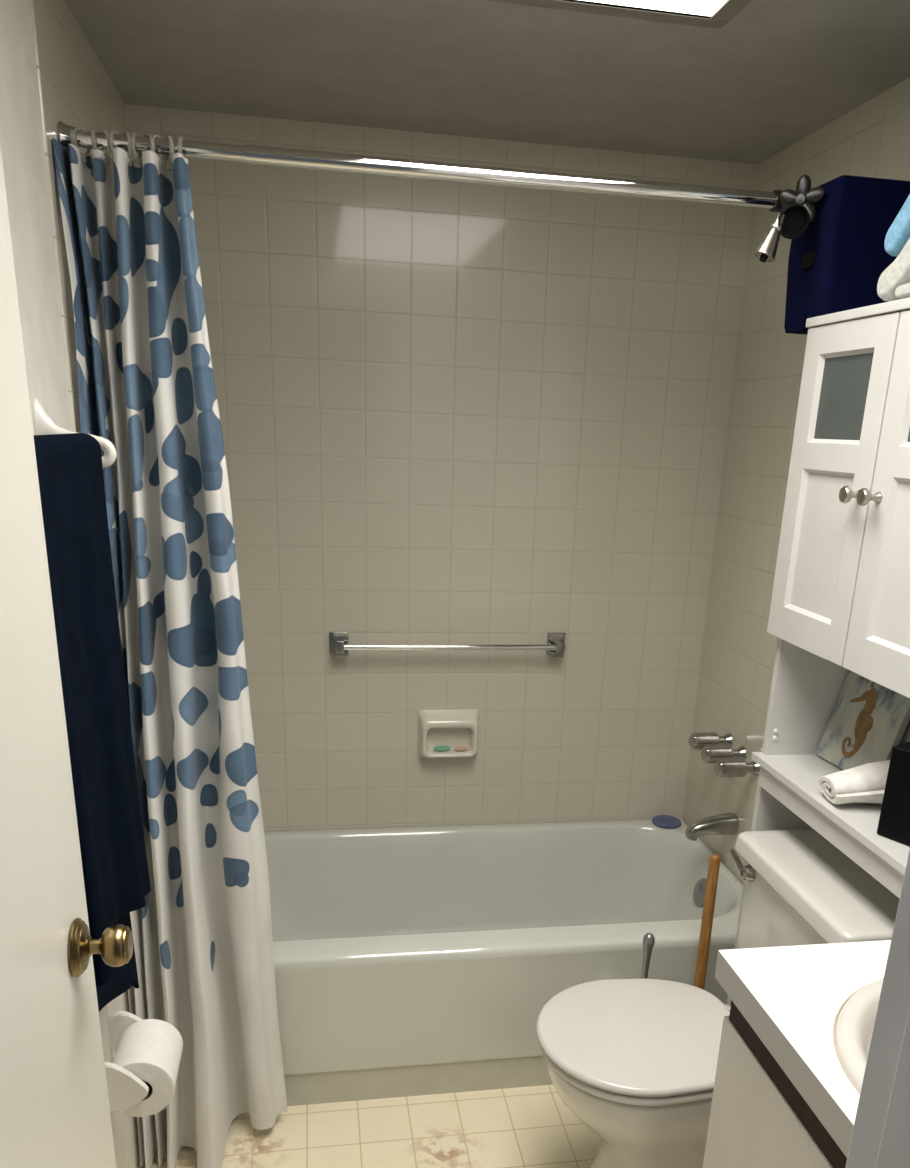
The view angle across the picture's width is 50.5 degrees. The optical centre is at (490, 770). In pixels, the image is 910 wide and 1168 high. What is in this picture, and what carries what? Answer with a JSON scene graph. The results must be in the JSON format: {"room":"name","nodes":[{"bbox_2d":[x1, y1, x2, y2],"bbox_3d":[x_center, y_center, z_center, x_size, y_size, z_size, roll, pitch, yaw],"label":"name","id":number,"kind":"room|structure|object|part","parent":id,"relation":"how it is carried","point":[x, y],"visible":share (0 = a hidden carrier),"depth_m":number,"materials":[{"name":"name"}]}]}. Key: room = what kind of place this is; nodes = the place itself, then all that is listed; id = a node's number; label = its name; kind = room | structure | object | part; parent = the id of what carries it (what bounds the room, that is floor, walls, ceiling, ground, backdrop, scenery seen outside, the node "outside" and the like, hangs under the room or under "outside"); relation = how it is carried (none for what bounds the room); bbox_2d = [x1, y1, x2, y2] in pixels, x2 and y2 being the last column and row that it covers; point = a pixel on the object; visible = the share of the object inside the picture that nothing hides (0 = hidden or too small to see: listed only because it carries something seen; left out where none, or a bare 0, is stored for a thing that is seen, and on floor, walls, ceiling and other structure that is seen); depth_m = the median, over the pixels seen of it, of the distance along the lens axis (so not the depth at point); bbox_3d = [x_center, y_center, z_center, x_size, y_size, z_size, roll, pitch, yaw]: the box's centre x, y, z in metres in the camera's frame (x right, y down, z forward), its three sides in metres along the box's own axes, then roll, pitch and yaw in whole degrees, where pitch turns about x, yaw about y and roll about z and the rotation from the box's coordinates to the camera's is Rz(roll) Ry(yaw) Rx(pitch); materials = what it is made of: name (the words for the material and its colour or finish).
{"room":"bathroom","nodes":[
{"label":"bathroom","id":0,"kind":"room"},
{"bbox_2d":[0,0,139,1167],"bbox_3d":[-0.729,-0.109,1.524,0.100,2.180,2.150,-1,20,-10],"label":"wall","id":1,"kind":"structure","parent":0,"point":[21,136],"depth_m":1.42,"materials":[{"name":"white paint"}]},
{"bbox_2d":[29,0,75,431],"bbox_3d":[-0.725,-0.175,1.782,0.006,2.128,0.010,-1,20,-10],"label":"trim","id":2,"kind":"structure","parent":1,"relation":"attached to","point":[31,3],"depth_m":1.52,"materials":[{"name":"paint"}]},
{"bbox_2d":[33,399,116,467],"bbox_3d":[-0.576,-0.423,1.219,0.108,0.095,0.501,-1,20,-10],"label":"towel rail","id":3,"kind":"object","parent":1,"relation":"attached to","point":[43,424],"visible":0.38,"depth_m":1.42,"materials":[{"name":"white plastic"}]},
{"bbox_2d":[33,433,150,1011],"bbox_3d":[-0.569,-0.002,1.395,0.082,0.916,0.483,-1,20,-10],"label":"bath towel","id":4,"kind":"object","parent":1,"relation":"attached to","point":[69,466],"visible":0.72,"depth_m":1.32,"materials":[{"name":"blue fabric"}]},
{"bbox_2d":[99,1005,148,1111],"bbox_3d":[-0.639,0.498,1.678,0.104,0.150,0.175,-1,20,-10],"label":"holder","id":5,"kind":"object","parent":1,"relation":"attached to","point":[125,1089],"visible":0.45,"depth_m":1.62,"materials":[{"name":"white plastic"}]},
{"bbox_3d":[-0.683,0.499,1.670,0.016,0.150,0.175,-1,20,-10],"label":"holder plate","id":6,"kind":"part","parent":5,"relation":"part of","materials":[{"name":"white plastic"}]},
{"bbox_3d":[-0.647,0.478,1.749,0.092,0.097,0.012,-1,20,-10],"label":"holder arm","id":7,"kind":"part","parent":5,"relation":"part of","materials":[{"name":"white plastic"}]},
{"bbox_3d":[-0.621,0.528,1.611,0.092,0.097,0.012,-1,20,-10],"label":"holder arm","id":8,"kind":"part","parent":5,"relation":"part of","materials":[{"name":"white plastic"}]},
{"bbox_2d":[113,1019,182,1116],"bbox_3d":[-0.605,0.520,1.692,0.111,0.111,0.130,-1,20,-10],"label":"toilet roll","id":9,"kind":"object","parent":5,"relation":"hanging from","point":[150,1049],"visible":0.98,"depth_m":1.65,"materials":[{"name":"white paper"},{"name":"cardboard"}]},
{"bbox_2d":[33,0,127,432],"bbox_3d":[-0.794,-0.335,2.151,0.004,2.180,0.815,-1,20,-10],"label":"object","id":10,"kind":"structure","parent":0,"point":[77,90],"depth_m":1.63,"materials":[{"name":"paint"}]},
{"bbox_2d":[139,1085,599,1167],"bbox_3d":[0.145,1.173,1.425,1.728,0.100,3.700,-1,20,-10],"label":"floor","id":11,"kind":"structure","parent":0,"point":[531,1126],"depth_m":2.20,"materials":[{"name":"tile"}]},
{"bbox_2d":[264,819,742,1105],"bbox_3d":[-0.086,0.473,2.618,1.518,0.400,0.738,-1,20,-10],"label":"bathtub","id":12,"kind":"object","parent":11,"relation":"on","point":[409,961],"visible":0.49,"depth_m":2.34,"materials":[{"name":"ceramic"}]},
{"bbox_2d":[652,815,680,828],"bbox_3d":[0.544,0.154,2.966,0.089,0.017,0.089,-1,20,-10],"label":"stopper","id":13,"kind":"object","parent":12,"relation":"on","point":[664,821],"visible":1,"depth_m":2.96,"materials":[{"name":"blue rubber"}]},
{"bbox_3d":[0.598,0.343,2.721,0.031,0.081,0.082,-1,20,-10],"label":"overflow plate","id":14,"kind":"part","parent":12,"relation":"part of","materials":[{"name":"grey metal"}]},
{"bbox_2d":[641,933,654,978],"bbox_3d":[0.341,0.589,2.228,0.100,0.476,0.100,-1,20,-10],"label":"toilet brush","id":15,"kind":"object","parent":11,"relation":"on","point":[648,939],"visible":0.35,"depth_m":2.16,"materials":[{"name":"grey metal"}]},
{"bbox_2d":[694,854,719,989],"bbox_3d":[0.485,0.503,2.236,0.112,0.645,0.112,-1,20,-10],"label":"plunger","id":16,"kind":"object","parent":11,"relation":"on","point":[714,860],"visible":0.23,"depth_m":2.19,"materials":[{"name":"brown wood"}]},
{"bbox_2d":[536,829,898,1167],"bbox_3d":[0.429,0.558,1.900,0.672,0.762,0.455,-1,20,-10],"label":"toilet","id":17,"kind":"object","parent":11,"relation":"on","point":[634,1061],"visible":0.62,"depth_m":1.83,"materials":[{"name":"porcelain"},{"name":"plastic"}]},
{"bbox_3d":[0.300,0.536,1.909,0.410,0.017,0.372,-1,20,-10],"label":"seat","id":18,"kind":"part","parent":17,"relation":"part of","materials":[{"name":"plastic"}]},
{"bbox_3d":[0.296,0.515,1.900,0.412,0.021,0.376,-1,20,-10],"label":"lid","id":19,"kind":"part","parent":17,"relation":"part of","materials":[{"name":"plastic"}]},
{"bbox_3d":[0.395,0.725,1.995,0.597,0.382,0.362,-1,20,-10],"label":"bowl","id":20,"kind":"part","parent":17,"relation":"part of","materials":[{"name":"white ceramic"}]},
{"bbox_3d":[0.511,0.190,1.992,0.012,0.034,0.067,-1,20,-10],"label":"lever arm","id":21,"kind":"part","parent":17,"relation":"part of","materials":[{"name":"silver metal"}]},
{"bbox_3d":[0.528,0.208,1.965,0.028,0.038,0.038,-1,20,-10],"label":"flush lever","id":22,"kind":"part","parent":17,"relation":"part of","materials":[{"name":"silver metal"}]},
{"bbox_3d":[0.656,0.394,1.886,0.204,0.347,0.424,-1,20,-10],"label":"tank","id":23,"kind":"part","parent":17,"relation":"part of","materials":[{"name":"white ceramic"}]},
{"bbox_3d":[0.659,0.214,1.818,0.234,0.042,0.454,-1,20,-10],"label":"tank lid","id":24,"kind":"part","parent":17,"relation":"part of","materials":[{"name":"white ceramic"}]},
{"bbox_2d":[703,1001,846,1167],"bbox_3d":[0.661,0.782,1.312,0.530,0.752,0.670,-1,20,-10],"label":"vanity cabinet","id":25,"kind":"object","parent":11,"relation":"on","point":[758,1118],"visible":0.44,"depth_m":1.36,"materials":[{"name":"white wood"}]},
{"bbox_2d":[715,940,890,1156],"bbox_3d":[0.669,0.400,1.185,0.542,0.049,0.690,-1,20,-10],"label":"countertop","id":26,"kind":"structure","parent":25,"relation":"on","point":[793,998],"depth_m":1.33,"materials":[{"name":"white laminate"}]},
{"bbox_2d":[835,978,883,1090],"bbox_3d":[0.674,0.437,1.203,0.480,0.147,0.490,-1,20,-10],"label":"sink basin","id":27,"kind":"object","parent":26,"relation":"in","point":[855,1022],"visible":0.44,"depth_m":1.26,"materials":[{"name":"white ceramic"}]},
{"bbox_2d":[727,297,909,1005],"bbox_3d":[0.690,0.091,1.786,0.244,1.738,0.618,-1,20,-10],"label":"tall cabinet","id":28,"kind":"object","parent":11,"relation":"on","point":[840,601],"visible":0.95,"depth_m":1.69,"materials":[{"name":"white paint"}]},
{"bbox_3d":[0.655,0.266,2.154,0.186,1.160,0.017,-1,20,-10],"label":"panel","id":29,"kind":"part","parent":28,"relation":"part of","materials":[{"name":"white paint"}]},
{"bbox_3d":[0.603,-0.412,1.756,0.017,0.258,0.183,-1,20,-10],"label":"panel moulding","id":30,"kind":"part","parent":28,"relation":"part of","materials":[{"name":"white paint"}]},
{"bbox_3d":[0.606,-0.412,1.756,0.006,0.248,0.173,-1,20,-10],"label":"door panel","id":31,"kind":"part","parent":28,"relation":"part of","materials":[{"name":"white paint"}]},
{"bbox_2d":[751,752,909,874],"bbox_3d":[0.708,0.067,1.779,0.205,0.016,0.608,-1,20,-10],"label":"open shelf","id":32,"kind":"object","parent":28,"relation":"attached to","point":[799,773],"depth_m":1.77,"materials":[{"name":"white paint"}]},
{"bbox_3d":[0.607,-0.497,1.726,0.018,0.562,0.295,-1,20,-10],"label":"cabinet door","id":33,"kind":"part","parent":28,"relation":"part of","materials":[{"name":"white paint"}]},
{"bbox_3d":[0.613,-0.647,1.672,0.017,0.150,0.183,-1,20,-10],"label":"window moulding","id":34,"kind":"part","parent":28,"relation":"part of","materials":[{"name":"white paint"}]},
{"bbox_3d":[0.615,-0.647,1.673,0.003,0.140,0.173,-1,20,-10],"label":"glass pane","id":35,"kind":"part","parent":28,"relation":"part of","materials":[{"name":"grey glass"}]},
{"bbox_2d":[784,175,909,334],"bbox_3d":[0.683,-0.926,1.758,0.230,0.232,0.171,-1,20,-10],"label":"storage bin","id":36,"kind":"object","parent":28,"relation":"on","point":[837,264],"visible":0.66,"depth_m":1.68,"materials":[{"name":"blue fabric"}]},
{"bbox_3d":[0.603,-0.461,1.607,0.034,0.028,0.028,-1,20,-10],"label":"door knob","id":37,"kind":"part","parent":28,"relation":"part of","materials":[{"name":"silver metal"}]},
{"bbox_2d":[819,760,889,803],"bbox_3d":[0.688,0.020,1.761,0.146,0.081,0.101,-1,20,-10],"label":"rolled towel","id":38,"kind":"object","parent":28,"relation":"on","point":[865,783],"visible":0.75,"depth_m":1.74,"materials":[{"name":"white fabric"}]},
{"bbox_2d":[816,670,909,769],"bbox_3d":[0.746,-0.094,1.912,0.065,0.201,0.206,-3,20,-14],"label":"picture","id":39,"kind":"object","parent":28,"relation":"on","point":[868,718],"visible":0.95,"depth_m":1.91},
{"bbox_2d":[842,682,877,757],"bbox_3d":[0.737,-0.104,1.923,0.042,0.157,0.093,-1,20,-10],"label":"seahorse","id":40,"kind":"object","parent":39,"relation":"attached to","point":[860,706],"depth_m":1.92},
{"bbox_3d":[0.613,-0.442,1.555,0.034,0.028,0.028,-1,20,-10],"label":"door knob","id":41,"kind":"part","parent":28,"relation":"part of","materials":[{"name":"silver metal"}]},
{"bbox_3d":[0.660,-0.394,1.441,0.018,0.562,0.311,-1,20,-10],"label":"cabinet door","id":42,"kind":"part","parent":28,"relation":"part of","materials":[{"name":"white paint"}]},
{"bbox_3d":[0.656,-0.309,1.472,0.017,0.258,0.199,-1,20,-10],"label":"panel moulding","id":43,"kind":"part","parent":28,"relation":"part of","materials":[{"name":"white paint"}]},
{"bbox_3d":[0.660,-0.309,1.472,0.006,0.248,0.189,-1,20,-10],"label":"door panel","id":44,"kind":"part","parent":28,"relation":"part of","materials":[{"name":"white paint"}]},
{"bbox_2d":[877,742,909,845],"bbox_3d":[0.742,0.040,1.598,0.122,0.159,0.122,-12,24,-35],"label":"tissue box","id":45,"kind":"object","parent":28,"relation":"on","point":[894,819],"visible":1,"depth_m":1.59,"materials":[{"name":"black paint"}]},
{"bbox_2d":[895,283,909,298],"bbox_3d":[0.752,-0.700,1.376,0.190,0.024,0.318,-1,20,-10],"label":"folded towel","id":46,"kind":"object","parent":28,"relation":"on","point":[903,291],"visible":1,"depth_m":1.49,"materials":[{"name":"white fabric"}]},
{"bbox_2d":[877,238,909,300],"bbox_3d":[0.752,-0.772,1.379,0.186,0.152,0.402,-1,20,-10],"label":"folded towel","id":47,"kind":"object","parent":46,"relation":"on","point":[897,274],"visible":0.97,"depth_m":1.51,"materials":[{"name":"white fabric"}]},
{"bbox_2d":[884,194,909,256],"bbox_3d":[0.753,-0.833,1.355,0.186,0.155,0.396,-1,20,-10],"label":"folded towel","id":48,"kind":"object","parent":47,"relation":"on","point":[898,234],"visible":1,"depth_m":1.50,"materials":[{"name":"blue fabric"}]},
{"bbox_3d":[0.666,-0.544,1.388,0.017,0.150,0.199,-1,20,-10],"label":"window moulding","id":49,"kind":"part","parent":28,"relation":"part of","materials":[{"name":"white paint"}]},
{"bbox_3d":[0.812,-0.059,1.748,0.006,0.252,0.568,-1,20,-10],"label":"panel","id":50,"kind":"part","parent":28,"relation":"part of","materials":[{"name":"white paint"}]},
{"bbox_2d":[125,104,756,831],"bbox_3d":[-0.124,-0.506,2.709,1.728,2.180,0.100,-1,20,-10],"label":"wall","id":51,"kind":"structure","parent":0,"point":[450,412],"depth_m":2.56,"materials":[{"name":"tile"}]},
{"bbox_2d":[329,632,565,656],"bbox_3d":[-0.109,-0.350,2.681,0.666,0.062,0.062,-1,20,-10],"label":"towel bar","id":52,"kind":"object","parent":51,"relation":"attached to","point":[340,646],"visible":1,"depth_m":2.65,"materials":[{"name":"silver metal"}]},
{"bbox_3d":[-0.106,-0.342,2.662,0.630,0.017,0.017,-1,20,-10],"label":"rail","id":53,"kind":"part","parent":52,"relation":"part of","materials":[{"name":"silver metal"}]},
{"bbox_2d":[417,709,478,757],"bbox_3d":[-0.118,-0.101,2.776,0.178,0.142,0.050,-1,20,-10],"label":"soap dish","id":54,"kind":"object","parent":51,"relation":"attached to","point":[451,728],"visible":1,"depth_m":2.77,"materials":[{"name":"ceramic"}]},
{"bbox_2d":[433,746,450,750],"bbox_3d":[-0.139,-0.064,2.780,0.052,0.013,0.020,-1,20,-10],"label":"soap","id":55,"kind":"object","parent":54,"relation":"in","point":[438,748],"visible":1,"depth_m":2.77,"materials":[{"name":"green wax"}]},
{"bbox_2d":[454,746,468,750],"bbox_3d":[-0.084,-0.065,2.792,0.044,0.009,0.020,-1,20,-10],"label":"soap","id":56,"kind":"object","parent":54,"relation":"in","point":[460,748],"visible":1,"depth_m":2.79,"materials":[{"name":"pink wax"}]},
{"bbox_2d":[65,0,909,163],"bbox_3d":[0.118,-1.207,1.274,1.728,0.120,2.370,-1,20,-10],"label":"ceiling","id":57,"kind":"structure","parent":0,"point":[746,90],"depth_m":1.84,"materials":[{"name":"paint"}]},
{"bbox_2d":[484,0,750,28],"bbox_3d":[0.194,-1.057,0.989,0.610,0.055,1.215,-1,20,-10],"label":"ceiling light","id":58,"kind":"object","parent":57,"relation":"attached to","point":[716,14],"visible":1,"depth_m":1.55,"materials":[{"name":"frosted plastic"},{"name":"painted metal"}]},
{"bbox_2d":[582,0,725,15],"bbox_3d":[0.193,-1.037,0.996,0.542,0.005,1.147,-1,20,-10],"label":"diffuser","id":59,"kind":"object","parent":58,"relation":"attached to","point":[639,7],"depth_m":1.55,"materials":[{"name":"white plastic"}]},
{"bbox_2d":[682,77,909,883],"bbox_3d":[0.705,-0.369,2.421,0.004,2.180,0.815,-1,20,-10],"label":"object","id":60,"kind":"structure","parent":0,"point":[738,654],"depth_m":2.48,"materials":[{"name":"tile"}]},
{"bbox_3d":[0.269,0.254,0.617,1.728,2.180,0.120,-1,20,-10],"label":"wall","id":61,"kind":"structure","parent":0,"visible":0},
{"bbox_2d":[0,145,132,1167],"bbox_3d":[-0.417,0.211,0.864,0.096,2.018,0.604,-1,20,-10],"label":"door","id":62,"kind":"structure","parent":61,"relation":"in","point":[55,1109],"depth_m":0.95,"materials":[{"name":"paint"}]},
{"bbox_3d":[-0.436,0.200,1.101,0.048,0.049,0.049,-1,20,-10],"label":"knob","id":63,"kind":"part","parent":62,"relation":"part of","materials":[{"name":"gold metal"}]},
{"bbox_2d":[845,850,909,1167],"bbox_3d":[-0.063,0.318,0.579,0.691,2.060,0.121,-1,20,-10],"label":"trim","id":64,"kind":"structure","parent":61,"relation":"attached to","point":[880,1138],"depth_m":0.63,"materials":[{"name":"paint"}]},
{"bbox_3d":[0.873,-0.146,1.812,0.100,2.180,2.150,-1,20,-10],"label":"wall","id":65,"kind":"structure","parent":0,"visible":0},
{"bbox_2d":[57,121,776,208],"bbox_3d":[0.042,-1.057,1.717,1.519,0.046,0.046,-1,20,-10],"label":"shower rod","id":66,"kind":"object","parent":65,"relation":"attached to","point":[250,154],"visible":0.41,"depth_m":1.68,"materials":[{"name":"silver metal"}]},
{"bbox_2d":[68,128,73,160],"bbox_3d":[-0.691,-1.033,1.588,0.012,0.051,0.041,-9,22,-29],"label":"curtain ring","id":67,"kind":"object","parent":66,"relation":"hanging from","point":[71,130],"visible":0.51,"depth_m":1.57,"materials":[{"name":"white plastic"}]},
{"bbox_2d":[73,127,90,162],"bbox_3d":[-0.675,-1.033,1.591,0.012,0.051,0.041,9,20,17],"label":"curtain ring","id":68,"kind":"object","parent":66,"relation":"hanging from","point":[83,155],"visible":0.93,"depth_m":1.59,"materials":[{"name":"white plastic"}]},
{"bbox_2d":[90,128,95,163],"bbox_3d":[-0.656,-1.034,1.594,0.012,0.051,0.041,-5,21,-21],"label":"curtain ring","id":69,"kind":"object","parent":66,"relation":"hanging from","point":[93,137],"visible":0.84,"depth_m":1.58,"materials":[{"name":"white plastic"}]},
{"bbox_2d":[99,129,110,165],"bbox_3d":[-0.639,-1.034,1.597,0.012,0.051,0.041,-16,27,-42],"label":"curtain ring","id":70,"kind":"object","parent":66,"relation":"hanging from","point":[107,162],"visible":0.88,"depth_m":1.59,"materials":[{"name":"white plastic"}]},
{"bbox_2d":[108,130,118,160],"bbox_3d":[-0.622,-1.035,1.600,0.012,0.051,0.041,5,20,6],"label":"curtain ring","id":71,"kind":"object","parent":66,"relation":"hanging from","point":[112,132],"visible":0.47,"depth_m":1.58,"materials":[{"name":"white plastic"}]},
{"bbox_2d":[122,131,131,166],"bbox_3d":[-0.605,-1.035,1.603,0.012,0.051,0.041,-12,24,-34],"label":"curtain ring","id":72,"kind":"object","parent":66,"relation":"hanging from","point":[126,133],"visible":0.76,"depth_m":1.59,"materials":[{"name":"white plastic"}]},
{"bbox_2d":[131,132,141,167],"bbox_3d":[-0.589,-1.035,1.606,0.012,0.051,0.041,3,20,1],"label":"curtain ring","id":73,"kind":"object","parent":66,"relation":"hanging from","point":[136,160],"visible":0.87,"depth_m":1.60,"materials":[{"name":"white plastic"}]},
{"bbox_2d":[144,133,154,151],"bbox_3d":[-0.571,-1.036,1.609,0.012,0.051,0.041,-13,25,-37],"label":"curtain ring","id":74,"kind":"object","parent":66,"relation":"hanging from","point":[146,134],"visible":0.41,"depth_m":1.59,"materials":[{"name":"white plastic"}]},
{"bbox_2d":[149,134,166,169],"bbox_3d":[-0.555,-1.036,1.612,0.012,0.051,0.041,9,21,19],"label":"curtain ring","id":75,"kind":"object","parent":66,"relation":"hanging from","point":[154,136],"visible":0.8,"depth_m":1.61,"materials":[{"name":"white plastic"}]},
{"bbox_2d":[52,138,287,1167],"bbox_3d":[-0.573,-0.086,1.837,0.307,1.923,0.258,-1,20,-10],"label":"shower curtain","id":76,"kind":"object","parent":66,"relation":"hanging from","point":[203,938],"visible":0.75,"depth_m":1.84,"materials":[{"name":"white fabric"}]},
{"bbox_2d":[166,135,173,170],"bbox_3d":[-0.537,-1.036,1.616,0.012,0.051,0.041,-8,22,-26],"label":"curtain ring","id":77,"kind":"object","parent":66,"relation":"hanging from","point":[169,158],"visible":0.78,"depth_m":1.60,"materials":[{"name":"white plastic"}]},
{"bbox_2d":[177,136,185,157],"bbox_3d":[-0.518,-1.037,1.619,0.012,0.051,0.041,1,20,-5],"label":"curtain ring","id":78,"kind":"object","parent":66,"relation":"hanging from","point":[180,138],"visible":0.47,"depth_m":1.60,"materials":[{"name":"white plastic"}]},
{"bbox_2d":[754,174,825,262],"bbox_3d":[0.512,-0.991,1.748,0.116,0.146,0.186,-1,20,-10],"label":"shower head","id":79,"kind":"object","parent":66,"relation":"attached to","point":[796,209],"visible":1,"depth_m":1.68,"materials":[{"name":"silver metal"}]},
{"bbox_3d":[0.546,-1.003,1.688,0.079,0.076,0.023,12,22,26],"label":"petal knob","id":80,"kind":"part","parent":79,"relation":"part of","materials":[{"name":"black metal"}]},
{"bbox_2d":[689,732,732,749],"bbox_3d":[0.608,-0.082,2.664,0.114,0.048,0.048,-1,20,-10],"label":"handle","id":81,"kind":"object","parent":65,"relation":"attached to","point":[697,741],"visible":0.91,"depth_m":2.64,"materials":[{"name":"silver metal"}]},
{"bbox_2d":[685,812,738,840],"bbox_3d":[0.605,0.153,2.643,0.138,0.073,0.057,-1,20,-10],"label":"tub spout","id":82,"kind":"object","parent":65,"relation":"attached to","point":[726,823],"visible":1,"depth_m":2.62,"materials":[{"name":"silver metal"}]},
{"bbox_2d":[701,745,746,762],"bbox_3d":[0.624,-0.044,2.580,0.114,0.048,0.048,-1,20,-10],"label":"handle","id":83,"kind":"object","parent":65,"relation":"attached to","point":[709,754],"visible":0.89,"depth_m":2.56,"materials":[{"name":"silver metal"}]},
{"bbox_3d":[0.607,-0.044,2.577,0.078,0.048,0.048,-1,20,-10],"label":"handle knob","id":84,"kind":"part","parent":83,"relation":"part of","materials":[{"name":"silver metal"}]},
{"bbox_2d":[714,759,759,777],"bbox_3d":[0.640,-0.007,2.496,0.114,0.048,0.048,-1,20,-10],"label":"handle","id":85,"kind":"object","parent":65,"relation":"attached to","point":[723,768],"visible":0.92,"depth_m":2.48,"materials":[{"name":"silver metal"}]}
]}

